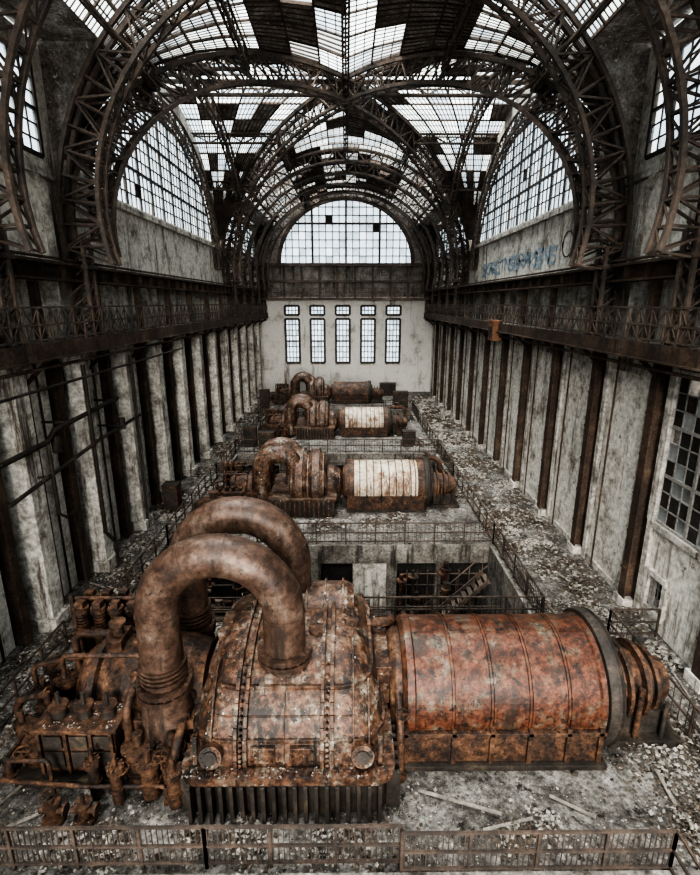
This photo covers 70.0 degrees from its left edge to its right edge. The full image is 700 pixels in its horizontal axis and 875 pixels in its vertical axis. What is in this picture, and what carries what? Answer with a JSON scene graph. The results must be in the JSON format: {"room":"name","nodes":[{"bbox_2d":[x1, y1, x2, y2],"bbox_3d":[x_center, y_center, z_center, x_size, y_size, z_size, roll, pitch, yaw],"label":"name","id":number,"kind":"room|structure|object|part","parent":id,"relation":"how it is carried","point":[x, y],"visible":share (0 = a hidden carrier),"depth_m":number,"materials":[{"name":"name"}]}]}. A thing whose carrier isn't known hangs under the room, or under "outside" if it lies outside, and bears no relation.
{"room":"power station hall","nodes":[
{"label":"power station hall","id":0,"kind":"room"},
{"bbox_2d":[0,16,261,662],"bbox_3d":[-11.974,-7.534,25.426,3.050,24.700,79.200,0,15,0],"label":"wall","id":1,"kind":"structure","parent":0,"point":[190,396],"depth_m":21.65,"materials":[{"name":"concrete"}]},
{"bbox_2d":[0,41,44,158],"bbox_3d":[-11.127,-10.779,14.614,0.150,3.150,6.550,0,15,0],"label":"window","id":2,"kind":"structure","parent":1,"relation":"in","point":[33,106],"depth_m":17.46,"materials":[{"name":"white glass"}]},
{"bbox_2d":[0,347,182,589],"bbox_3d":[-11.239,0.804,23.123,2.845,9.000,20.402,0,15,0],"label":"pipes","id":3,"kind":"object","parent":1,"relation":"attached to","point":[56,444],"depth_m":19.13,"materials":[{"name":"metal"}]},
{"bbox_2d":[0,248,268,385],"bbox_3d":[-10.897,-6.383,26.139,1.910,4.394,79.960,0,15,0],"label":"gallery walkway","id":4,"kind":"object","parent":1,"relation":"attached to","point":[50,273],"visible":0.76,"depth_m":21.42,"materials":[{"name":"brown metal"}]},
{"bbox_2d":[0,304,267,346],"bbox_3d":[-10.115,-6.068,25.215,0.060,1.180,78.050,0,15,0],"label":"gallery railing","id":5,"kind":"object","parent":4,"relation":"on","point":[260,307],"depth_m":20.91,"materials":[{"name":"brown metal"}]},
{"bbox_2d":[96,93,209,239],"bbox_3d":[-11.355,-16.800,30.596,0.144,6.900,19.800,0,15,0],"label":"window","id":6,"kind":"structure","parent":1,"relation":"in","point":[149,196],"depth_m":30.39,"materials":[{"name":"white glass"}]},
{"bbox_2d":[225,215,238,249],"bbox_3d":[-11.385,-19.740,47.825,0.150,3.150,6.550,0,15,0],"label":"window","id":7,"kind":"structure","parent":1,"relation":"in","point":[228,234],"depth_m":48.02,"materials":[{"name":"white glass"}]},
{"bbox_2d":[240,223,254,257],"bbox_3d":[-11.449,-21.954,56.031,0.150,3.150,7.550,0,15,0],"label":"window","id":8,"kind":"structure","parent":1,"relation":"in","point":[249,231],"depth_m":55.56,"materials":[{"name":"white glass"}]},
{"bbox_2d":[0,219,699,347],"bbox_3d":[-0.287,-10.472,36.843,21.700,3.624,52.300,0,15,0],"label":"columns","id":9,"kind":"structure","parent":1,"relation":"attached to","point":[6,256],"depth_m":19.16,"materials":[{"name":"metal"}]},
{"bbox_2d":[256,183,435,391],"bbox_3d":[-1.482,-17.890,61.698,24.800,25.000,1.675,0,15,0],"label":"wall","id":10,"kind":"structure","parent":0,"point":[413,372],"depth_m":62.90,"materials":[{"name":"paint"}]},
{"bbox_2d":[284,305,299,315],"bbox_3d":[-7.312,-16.002,62.952,2.020,1.370,0.270,0,15,0],"label":"window","id":11,"kind":"structure","parent":10,"relation":"in","point":[285,306],"depth_m":62.89,"materials":[{"name":"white glass"}]},
{"bbox_2d":[284,318,300,363],"bbox_3d":[-7.312,-12.333,63.942,2.020,5.770,0.270,0,15,0],"label":"window","id":12,"kind":"structure","parent":10,"relation":"in","point":[289,332],"depth_m":63.83,"materials":[{"name":"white glass"}]},
{"bbox_2d":[309,305,324,315],"bbox_3d":[-4.112,-16.008,62.975,2.020,1.370,0.270,0,15,0],"label":"window","id":13,"kind":"structure","parent":10,"relation":"in","point":[318,313],"depth_m":62.93,"materials":[{"name":"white glass"}]},
{"bbox_2d":[309,318,325,363],"bbox_3d":[-4.112,-12.339,63.965,2.020,5.770,0.270,0,15,0],"label":"window","id":14,"kind":"structure","parent":10,"relation":"in","point":[319,347],"depth_m":63.92,"materials":[{"name":"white glass"}]},
{"bbox_2d":[335,318,350,363],"bbox_3d":[-0.912,-12.345,63.988,2.020,5.770,0.270,0,15,0],"label":"window","id":15,"kind":"structure","parent":10,"relation":"in","point":[346,338],"depth_m":63.89,"materials":[{"name":"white glass"}]},
{"bbox_2d":[335,305,350,315],"bbox_3d":[-0.912,-16.014,62.998,2.020,1.370,0.270,0,15,0],"label":"window","id":16,"kind":"structure","parent":10,"relation":"in","point":[341,307],"depth_m":62.93,"materials":[{"name":"clear glass"}]},
{"bbox_2d":[264,288,427,297],"bbox_3d":[-0.476,-17.656,60.953,19.860,1.135,0.070,0,15,0],"label":"gallery railing","id":17,"kind":"object","parent":10,"relation":"on","point":[271,292],"visible":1,"depth_m":60.97,"materials":[{"name":"metal"}]},
{"bbox_2d":[282,201,410,262],"bbox_3d":[-0.488,-24.896,60.657,16.400,7.490,0.240,0,15,0],"label":"window","id":18,"kind":"structure","parent":10,"relation":"in","point":[366,223],"depth_m":60.65,"materials":[{"name":"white glass"}]},
{"bbox_2d":[360,318,375,363],"bbox_3d":[2.287,-12.352,64.011,2.020,5.770,0.270,0,15,0],"label":"window","id":19,"kind":"structure","parent":10,"relation":"in","point":[373,332],"depth_m":63.94,"materials":[{"name":"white glass"}]},
{"bbox_2d":[360,305,375,315],"bbox_3d":[2.287,-16.020,63.022,2.020,1.370,0.270,0,15,0],"label":"window","id":20,"kind":"structure","parent":10,"relation":"in","point":[362,307],"depth_m":62.95,"materials":[{"name":"clear glass"}]},
{"bbox_2d":[385,318,400,363],"bbox_3d":[5.487,-12.358,64.035,2.020,5.770,0.270,0,15,0],"label":"window","id":21,"kind":"structure","parent":10,"relation":"in","point":[395,322],"depth_m":63.92,"materials":[{"name":"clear glass"}]},
{"bbox_2d":[385,305,401,315],"bbox_3d":[5.487,-16.027,63.045,2.020,1.370,0.270,0,15,0],"label":"window","id":22,"kind":"structure","parent":10,"relation":"in","point":[387,306],"depth_m":62.98,"materials":[{"name":"clear glass"}]},
{"bbox_2d":[0,0,691,260],"bbox_3d":[-0.237,-15.800,28.519,22.200,10.250,66.697,0,15,0],"label":"ceiling","id":23,"kind":"structure","parent":0,"point":[64,42],"depth_m":18.40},
{"bbox_2d":[64,0,623,222],"bbox_3d":[-0.237,-17.081,28.174,22.200,7.597,66.697,0,15,0],"label":"glazing","id":24,"kind":"object","parent":23,"relation":"attached to","point":[69,2],"visible":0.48,"depth_m":28.13,"materials":[{"name":"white glass"}]},
{"bbox_2d":[64,0,630,239],"bbox_3d":[-0.170,-14.758,19.485,22.218,7.695,48.703,0,15,0],"label":"roof","id":25,"kind":"structure","parent":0,"point":[469,209],"depth_m":25.92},
{"bbox_2d":[88,57,242,269],"bbox_3d":[-9.930,-16.238,30.758,2.630,9.990,21.760,0,15,0],"label":"truss","id":26,"kind":"object","parent":25,"relation":"attached to","point":[174,127],"visible":0.52,"depth_m":33.22,"materials":[{"name":"metal"}]},
{"bbox_2d":[63,50,469,283],"bbox_3d":[-0.255,-15.764,30.962,21.983,11.052,26.661,0,15,0],"label":"roof truss","id":27,"kind":"object","parent":25,"relation":"attached to","point":[116,175],"depth_m":23.99,"materials":[{"name":"brown metal"}]},
{"bbox_2d":[56,0,633,271],"bbox_3d":[-0.154,-12.024,18.092,21.547,11.559,0.750,0,15,0],"label":"roof truss","id":28,"kind":"object","parent":25,"relation":"attached to","point":[95,50],"depth_m":18.09,"materials":[{"name":"brown metal"}]},
{"bbox_2d":[79,0,611,227],"bbox_3d":[-0.292,-20.399,34.885,22.025,4.086,52.051,0,15,0],"label":"trusses","id":29,"kind":"object","parent":25,"relation":"attached to","point":[230,27],"depth_m":25.14,"materials":[{"name":"brown metal"}]},
{"bbox_2d":[235,162,455,290],"bbox_3d":[-0.386,-20.071,47.925,21.532,11.548,0.535,0,15,0],"label":"roof truss","id":30,"kind":"object","parent":25,"relation":"attached to","point":[327,173],"depth_m":47.19,"materials":[{"name":"brown metal"}]},
{"bbox_2d":[226,147,465,288],"bbox_3d":[-0.356,-19.003,43.966,21.532,11.548,0.535,0,15,0],"label":"roof truss","id":31,"kind":"object","parent":25,"relation":"attached to","point":[314,153],"depth_m":42.93,"materials":[{"name":"brown metal"}]},
{"bbox_2d":[244,174,447,290],"bbox_3d":[-0.418,-21.191,52.076,21.532,11.548,0.535,0,15,0],"label":"roof truss","id":32,"kind":"object","parent":25,"relation":"attached to","point":[364,184],"depth_m":51.48,"materials":[{"name":"brown metal"}]},
{"bbox_2d":[252,185,439,291],"bbox_3d":[-0.451,-22.338,56.324,21.532,11.548,0.535,0,15,0],"label":"roof truss","id":33,"kind":"object","parent":25,"relation":"attached to","point":[412,223],"depth_m":55.78,"materials":[{"name":"brown metal"}]},
{"bbox_2d":[258,190,433,292],"bbox_3d":[-0.480,-23.327,59.993,21.532,11.548,0.535,0,15,0],"label":"roof truss","id":34,"kind":"object","parent":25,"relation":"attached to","point":[343,199],"depth_m":59.31,"materials":[{"name":"brown metal"}]},
{"bbox_2d":[0,0,699,261],"bbox_3d":[-0.115,-10.669,13.072,21.547,11.559,0.750,0,15,0],"label":"roof truss","id":35,"kind":"object","parent":25,"relation":"attached to","point":[21,11],"depth_m":13.55,"materials":[{"name":"brown metal"}]},
{"bbox_2d":[222,51,626,283],"bbox_3d":[-0.255,-15.764,30.962,21.983,11.052,26.661,0,15,0],"label":"roof truss","id":36,"kind":"object","parent":25,"relation":"attached to","point":[569,165],"depth_m":24.10,"materials":[{"name":"brown metal"}]},
{"bbox_2d":[448,58,601,269],"bbox_3d":[9.420,-16.276,30.898,2.630,9.990,21.760,0,15,0],"label":"truss","id":37,"kind":"object","parent":25,"relation":"attached to","point":[457,172],"visible":0.6,"depth_m":33.33,"materials":[{"name":"metal"}]},
{"bbox_2d":[0,392,699,874],"bbox_3d":[-0.795,7.035,28.822,26.000,6.000,78.000,0,15,0],"label":"floor","id":38,"kind":"structure","parent":0,"point":[507,784],"depth_m":12.14,"materials":[{"name":"concrete"}]},
{"bbox_2d":[161,481,182,511],"bbox_3d":[-9.998,3.309,28.139,0.860,1.550,0.900,0,15,0],"label":"cabinet","id":39,"kind":"object","parent":38,"relation":"on","point":[171,490],"visible":0.97,"depth_m":27.80,"materials":[{"name":"metal"}]},
{"bbox_2d":[0,496,410,831],"bbox_3d":[-3.803,4.943,13.532,10.663,6.405,6.829,0,15,0],"label":"turbine","id":40,"kind":"object","parent":38,"relation":"on","point":[296,673],"visible":1,"depth_m":11.67,"materials":[{"name":"orange paint"}]},
{"bbox_3d":[-6.269,6.585,13.369,5.170,3.320,4.922,0,15,0],"label":"casing","id":41,"kind":"part","parent":40,"relation":"part of","materials":[{"name":"metal"}]},
{"bbox_3d":[-1.417,6.143,13.662,5.100,3.620,6.040,0,15,0],"label":"casing","id":42,"kind":"part","parent":40,"relation":"part of","materials":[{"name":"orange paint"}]},
{"bbox_2d":[187,490,224,515],"bbox_3d":[-7.047,3.752,25.402,2.460,2.120,1.000,0,15,0],"label":"pump","id":43,"kind":"object","parent":38,"relation":"on","point":[202,500],"visible":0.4,"depth_m":25.14,"materials":[{"name":"metal"}]},
{"bbox_2d":[242,425,257,446],"bbox_3d":[-8.095,-0.117,40.643,1.060,1.650,0.800,0,15,0],"label":"tall cabinet","id":44,"kind":"object","parent":38,"relation":"on","point":[249,431],"visible":0.96,"depth_m":40.30,"materials":[{"name":"metal"}]},
{"bbox_2d":[259,389,270,408],"bbox_3d":[-9.408,-4.254,55.209,1.060,2.050,1.100,0,15,0],"label":"tall cabinet","id":45,"kind":"object","parent":38,"relation":"on","point":[264,394],"visible":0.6,"depth_m":54.68,"materials":[{"name":"metal"}]},
{"bbox_2d":[258,430,274,448],"bbox_3d":[-6.690,0.182,40.113,1.260,1.350,0.800,0,15,0],"label":"cabinet","id":46,"kind":"object","parent":38,"relation":"on","point":[262,434],"visible":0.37,"depth_m":39.71,"materials":[{"name":"metal"}]},
{"bbox_2d":[210,437,342,517],"bbox_3d":[-4.259,2.369,28.892,7.813,4.521,4.699,0,15,0],"label":"turbine","id":47,"kind":"object","parent":38,"relation":"on","point":[310,486],"visible":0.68,"depth_m":27.48,"materials":[{"name":"orange paint"}]},
{"bbox_3d":[-6.386,2.849,28.723,3.201,2.427,3.598,0,15,0],"label":"casing","id":48,"kind":"part","parent":47,"relation":"part of","materials":[{"name":"metal"}]},
{"bbox_3d":[-2.430,2.599,28.959,4.042,4.042,4.386,0,15,0],"label":"casing","id":49,"kind":"part","parent":47,"relation":"part of","materials":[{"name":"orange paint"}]},
{"bbox_2d":[258,393,338,438],"bbox_3d":[-4.577,-1.698,44.364,7.268,4.206,4.371,0,15,0],"label":"turbine","id":50,"kind":"object","parent":38,"relation":"on","point":[319,422],"visible":0.91,"depth_m":43.01,"materials":[{"name":"orange paint"}]},
{"bbox_3d":[-6.555,-1.252,44.207,2.978,2.258,3.347,0,15,0],"label":"casing","id":51,"kind":"part","parent":50,"relation":"part of","materials":[{"name":"metal"}]},
{"bbox_3d":[-2.875,-1.485,44.427,3.760,3.760,4.080,0,15,0],"label":"casing","id":52,"kind":"part","parent":50,"relation":"part of","materials":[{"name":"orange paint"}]},
{"bbox_2d":[271,371,330,404],"bbox_3d":[-5.737,-5.526,58.548,7.268,4.206,4.371,0,15,0],"label":"turbine","id":53,"kind":"object","parent":38,"relation":"on","point":[316,388],"visible":0.79,"depth_m":57.29,"materials":[{"name":"orange paint"}]},
{"bbox_3d":[-7.715,-5.079,58.391,2.978,2.258,3.347,0,15,0],"label":"casing","id":54,"kind":"part","parent":53,"relation":"part of","materials":[{"name":"metal"}]},
{"bbox_3d":[-4.035,-5.312,58.611,3.760,3.760,4.080,0,15,0],"label":"casing","id":55,"kind":"part","parent":53,"relation":"part of","materials":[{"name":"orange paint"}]},
{"bbox_2d":[0,400,699,874],"bbox_3d":[0.780,2.765,30.969,21.239,1.125,48.469,0,15,0],"label":"deck railing","id":56,"kind":"object","parent":38,"relation":"on","point":[400,844],"visible":0.81,"depth_m":10.25,"materials":[{"name":"metal"}]},
{"bbox_2d":[0,393,699,874],"bbox_3d":[-0.237,1.031,36.498,22.186,1.748,58.220,0,15,0],"label":"rubble","id":57,"kind":"object","parent":38,"relation":"on","point":[428,410],"visible":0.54,"depth_m":15.88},
{"bbox_2d":[0,422,699,851],"bbox_3d":[-0.213,3.642,29.458,21.043,0.150,39.308,0,15,0],"label":"planks","id":58,"kind":"object","parent":38,"relation":"on","point":[659,775],"visible":0.57,"depth_m":11.67,"materials":[{"name":"wood"}]},
{"bbox_2d":[331,380,384,403],"bbox_3d":[0.905,-5.298,58.653,6.200,2.816,2.816,0,15,0],"label":"electric generator","id":59,"kind":"object","parent":38,"relation":"on","point":[348,390],"visible":0.92,"depth_m":57.57,"materials":[{"name":"metal"}]},
{"bbox_3d":[0.101,-5.281,58.652,4.048,2.624,2.624,0,15,0],"label":"stator casing","id":60,"kind":"part","parent":59,"relation":"part of","materials":[{"name":"metal"}]},
{"bbox_2d":[207,419,514,615],"bbox_3d":[-0.695,7.372,28.914,23.800,5.700,78.000,0,15,0],"label":"basement wall","id":61,"kind":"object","parent":38,"relation":"in","point":[368,578],"visible":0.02,"depth_m":25.09,"materials":[{"name":"grey concrete"}]},
{"bbox_2d":[338,405,406,436],"bbox_3d":[2.065,-1.471,44.469,6.200,2.816,2.816,0,15,0],"label":"electric generator","id":62,"kind":"object","parent":38,"relation":"on","point":[353,421],"visible":0.98,"depth_m":43.39,"materials":[{"name":"paint"}]},
{"bbox_3d":[1.261,-1.454,44.467,4.048,2.624,2.624,0,15,0],"label":"stator casing","id":63,"kind":"part","parent":62,"relation":"part of","materials":[{"name":"paint"}]},
{"bbox_2d":[379,382,395,395],"bbox_3d":[4.732,-6.098,63.004,2.060,1.550,0.900,0,15,0],"label":"cabinet","id":64,"kind":"object","parent":38,"relation":"on","point":[388,388],"visible":0.8,"depth_m":62.58,"materials":[{"name":"metal"}]},
{"bbox_2d":[391,402,407,416],"bbox_3d":[4.279,-2.314,47.884,2.460,2.120,1.000,0,15,0],"label":"pump","id":65,"kind":"object","parent":38,"relation":"on","point":[396,405],"visible":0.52,"depth_m":47.62,"materials":[{"name":"metal"}]},
{"bbox_2d":[342,456,458,512],"bbox_3d":[2.881,2.613,29.005,6.665,3.027,3.027,0,15,0],"label":"electric generator","id":66,"kind":"object","parent":38,"relation":"on","point":[369,486],"visible":1,"depth_m":27.86,"materials":[{"name":"paint"}]},
{"bbox_3d":[2.016,2.631,29.003,4.352,2.821,2.821,0,15,0],"label":"stator casing","id":67,"kind":"part","parent":66,"relation":"part of","materials":[{"name":"paint"}]},
{"bbox_2d":[393,391,408,408],"bbox_3d":[5.591,-4.187,55.344,1.660,1.850,1.100,0,15,0],"label":"tall cabinet","id":68,"kind":"object","parent":38,"relation":"on","point":[397,395],"visible":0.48,"depth_m":54.81,"materials":[{"name":"metal"}]},
{"bbox_2d":[402,429,415,446],"bbox_3d":[4.804,0.038,40.837,1.060,1.250,0.900,0,15,0],"label":"cabinet","id":69,"kind":"object","parent":38,"relation":"on","point":[406,433],"visible":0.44,"depth_m":40.46,"materials":[{"name":"metal"}]},
{"bbox_2d":[146,870,699,874],"bbox_3d":[-0.300,9.035,9.375,18.500,0.970,1.600,0,15,0],"label":"kerb","id":70,"kind":"object","parent":38,"relation":"on","point":[632,872],"depth_m":10.14,"materials":[{"name":"concrete"}]},
{"bbox_2d":[413,450,441,472],"bbox_3d":[4.700,1.906,32.246,2.460,2.120,1.000,0,15,0],"label":"pipe","id":71,"kind":"object","parent":38,"relation":"on","point":[430,457],"visible":0.39,"depth_m":32.00,"materials":[{"name":"metal"}]},
{"bbox_2d":[386,606,682,771],"bbox_3d":[4.838,6.508,13.809,7.750,3.520,3.520,0,15,0],"label":"electric generator","id":72,"kind":"object","parent":38,"relation":"on","point":[503,691],"visible":0.98,"depth_m":12.49,"materials":[{"name":"metal"}]},
{"bbox_3d":[3.813,6.529,13.806,5.000,3.220,3.220,0,15,0],"label":"stator casing","id":73,"kind":"part","parent":72,"relation":"part of","materials":[{"name":"metal"}]},
{"bbox_2d":[207,460,499,619],"bbox_3d":[-0.954,6.751,30.039,15.100,5.914,19.815,0,15,0],"label":"basement pipework","id":74,"kind":"object","parent":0,"point":[473,587],"depth_m":23.65,"materials":[{"name":"brown metal"}]},
{"bbox_2d":[430,12,699,693],"bbox_3d":[11.205,-7.616,24.963,1.800,24.300,78.000,0,15,0],"label":"wall","id":75,"kind":"structure","parent":0,"point":[588,445],"depth_m":22.03,"materials":[{"name":"concrete"}]},
{"bbox_2d":[437,222,450,257],"bbox_3d":[10.550,-21.997,56.191,0.150,3.150,7.550,0,15,0],"label":"window","id":76,"kind":"structure","parent":75,"relation":"in","point":[441,231],"depth_m":55.81,"materials":[{"name":"clear glass"}]},
{"bbox_2d":[453,215,465,249],"bbox_3d":[10.614,-19.783,47.984,0.150,3.150,6.550,0,15,0],"label":"window","id":77,"kind":"structure","parent":75,"relation":"in","point":[461,228],"depth_m":48.44,"materials":[{"name":"clear glass"}]},
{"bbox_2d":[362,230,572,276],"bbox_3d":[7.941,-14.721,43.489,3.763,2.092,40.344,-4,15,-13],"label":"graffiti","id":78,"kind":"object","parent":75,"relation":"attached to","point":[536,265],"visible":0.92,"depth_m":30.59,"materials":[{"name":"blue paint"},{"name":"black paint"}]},
{"bbox_2d":[481,94,596,240],"bbox_3d":[10.845,-16.844,30.756,0.144,6.900,19.800,0,15,0],"label":"window","id":79,"kind":"structure","parent":75,"relation":"in","point":[526,152],"depth_m":30.57,"materials":[{"name":"clear glass"}]},
{"bbox_2d":[423,249,699,387],"bbox_3d":[10.492,-6.425,26.294,1.910,4.394,79.960,0,15,0],"label":"gallery walkway","id":80,"kind":"object","parent":75,"relation":"attached to","point":[639,273],"visible":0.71,"depth_m":21.27,"materials":[{"name":"brown metal"}]},
{"bbox_2d":[487,320,503,340],"bbox_3d":[9.548,-7.069,32.917,0.700,1.300,1.300,0,15,0],"label":"cabinet","id":81,"kind":"object","parent":80,"relation":"on","point":[493,335],"visible":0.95,"depth_m":32.48,"materials":[{"name":"orange metal"}]},
{"bbox_2d":[424,304,699,348],"bbox_3d":[9.725,-6.107,25.358,0.060,1.180,78.050,0,15,0],"label":"gallery railing","id":82,"kind":"object","parent":80,"relation":"on","point":[429,308],"depth_m":20.42,"materials":[{"name":"brown metal"}]},
{"bbox_2d":[647,576,661,612],"bbox_3d":[10.933,5.569,17.746,0.150,1.350,0.950,0,15,0],"label":"window","id":83,"kind":"structure","parent":75,"relation":"in","point":[655,588],"depth_m":17.91,"materials":[{"name":"glass"}]},
{"bbox_2d":[644,29,699,159],"bbox_3d":[10.872,-10.822,14.773,0.150,3.150,6.550,0,15,0],"label":"window","id":84,"kind":"structure","parent":75,"relation":"in","point":[656,91],"depth_m":17.48,"materials":[{"name":"clear glass"}]},
{"bbox_2d":[655,377,699,551],"bbox_3d":[10.939,0.854,15.645,0.150,5.350,3.350,0,15,0],"label":"window","id":85,"kind":"structure","parent":75,"relation":"in","point":[682,469],"depth_m":16.30,"materials":[{"name":"glass"}]}
]}

